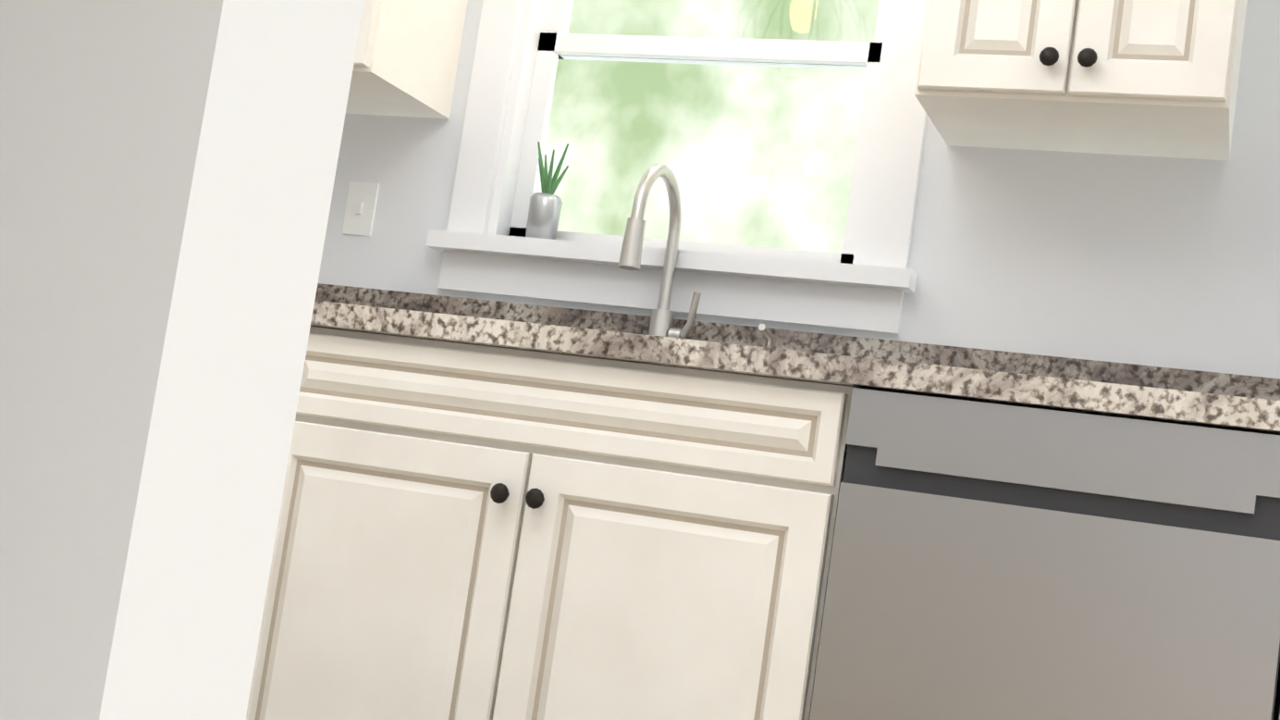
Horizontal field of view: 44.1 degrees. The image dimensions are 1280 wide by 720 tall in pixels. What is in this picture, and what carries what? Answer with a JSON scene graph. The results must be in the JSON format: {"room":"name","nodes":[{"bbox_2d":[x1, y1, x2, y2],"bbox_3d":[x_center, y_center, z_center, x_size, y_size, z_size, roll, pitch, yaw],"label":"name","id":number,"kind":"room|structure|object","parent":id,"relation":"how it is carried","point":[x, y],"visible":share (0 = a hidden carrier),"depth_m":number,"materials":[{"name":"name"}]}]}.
{"room":"kitchen","nodes":[
{"label":"kitchen","id":0,"kind":"room"},
{"bbox_2d":[317,0,1279,378],"bbox_3d":[1.884,-0.103,2.506,7.800,2.520,0.120,6,-6,21],"label":"wall","id":1,"kind":"structure","parent":0,"point":[1150,261],"depth_m":2.88,"materials":[{"name":"white paint"}]},
{"bbox_2d":[345,0,467,118],"bbox_3d":[-0.566,-0.955,3.292,0.343,0.816,0.348,6,-6,21],"label":"upper cabinet","id":2,"kind":"object","parent":1,"relation":"attached to","point":[406,60],"depth_m":3.22,"materials":[{"name":"beige wood"}]},
{"bbox_2d":[426,0,927,333],"bbox_3d":[0.123,-0.631,3.209,1.010,1.090,0.180,6,-6,21],"label":"window","id":3,"kind":"structure","parent":1,"relation":"in","point":[865,279],"depth_m":3.17,"materials":[{"name":"white"}]},
{"bbox_2d":[525,141,568,239],"bbox_3d":[-0.191,-0.343,3.259,0.072,0.210,0.071,6,-6,21],"label":"potted plant","id":4,"kind":"object","parent":3,"relation":"on","point":[544,211],"visible":0.83,"depth_m":3.23,"materials":[{"name":"grey"}]},
{"bbox_2d":[914,0,1070,151],"bbox_3d":[0.703,-0.896,2.809,0.250,0.977,0.348,6,-6,21],"label":"upper cabinet","id":5,"kind":"object","parent":1,"relation":"attached to","point":[987,70],"depth_m":2.63,"materials":[{"name":"beige wood"}]},
{"bbox_2d":[1052,0,1247,159],"bbox_3d":[0.935,-0.870,2.719,0.250,0.977,0.348,6,-6,21],"label":"upper cabinet","id":6,"kind":"object","parent":1,"relation":"attached to","point":[1152,78],"depth_m":2.55,"materials":[{"name":"beige wood"}]},
{"bbox_3d":[-0.954,0.300,-2.859,9.340,0.050,11.940,6,-6,21],"label":"floor","id":7,"kind":"structure","parent":0,"visible":0},
{"bbox_2d":[0,0,364,719],"bbox_3d":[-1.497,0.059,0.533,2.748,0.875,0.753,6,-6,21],"label":"wall","id":8,"kind":"structure","parent":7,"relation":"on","point":[166,174],"depth_m":0.32,"materials":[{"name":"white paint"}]},
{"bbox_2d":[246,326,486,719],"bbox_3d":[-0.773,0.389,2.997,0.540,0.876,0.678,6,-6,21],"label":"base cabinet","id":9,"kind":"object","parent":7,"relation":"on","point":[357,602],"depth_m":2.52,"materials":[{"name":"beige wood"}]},
{"bbox_2d":[809,387,1279,719],"bbox_3d":[0.639,0.545,2.440,0.604,0.873,0.684,6,-6,21],"label":"dishwasher","id":10,"kind":"object","parent":7,"relation":"on","point":[994,561],"visible":0.98,"depth_m":2.15,"materials":[{"name":"grey metal"}]},
{"bbox_2d":[1273,659,1279,719],"bbox_3d":[1.050,0.591,2.297,0.255,0.876,0.658,6,-6,21],"label":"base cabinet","id":11,"kind":"object","parent":7,"relation":"on","point":[1276,713],"depth_m":2.18,"materials":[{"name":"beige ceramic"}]},
{"bbox_2d":[310,283,1279,434],"bbox_3d":[-0.287,-0.075,2.866,3.279,0.154,0.709,6,-6,21],"label":"countertop","id":12,"kind":"structure","parent":11,"relation":"on","point":[1231,401],"depth_m":2.24,"materials":[{"name":"stone"}]},
{"bbox_2d":[617,163,773,347],"bbox_3d":[0.117,-0.167,2.927,0.266,0.381,0.253,6,-6,21],"label":"faucet","id":13,"kind":"object","parent":12,"relation":"on","point":[661,319],"visible":0.65,"depth_m":3.01,"materials":[{"name":"silver metal"}]},
{"label":"outside","id":14,"kind":"structure","parent":0,"visible":0},
{"bbox_2d":[538,0,879,253],"bbox_3d":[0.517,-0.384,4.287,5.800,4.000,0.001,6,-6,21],"label":"window pane","id":15,"kind":"structure","parent":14,"point":[816,182],"depth_m":4.44,"materials":[{"name":"clear glass"}]},
{"bbox_3d":[-2.197,-0.719,2.269,0.280,2.520,3.560,6,-6,21],"label":"wall","id":16,"kind":"structure","parent":0,"visible":0},
{"bbox_2d":[342,181,379,235],"bbox_3d":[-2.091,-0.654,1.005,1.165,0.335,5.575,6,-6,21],"label":"light switch","id":17,"kind":"object","parent":16,"relation":"attached to","point":[359,216],"visible":0.54,"depth_m":3.40,"materials":[{"name":"white plastic"}]}
]}

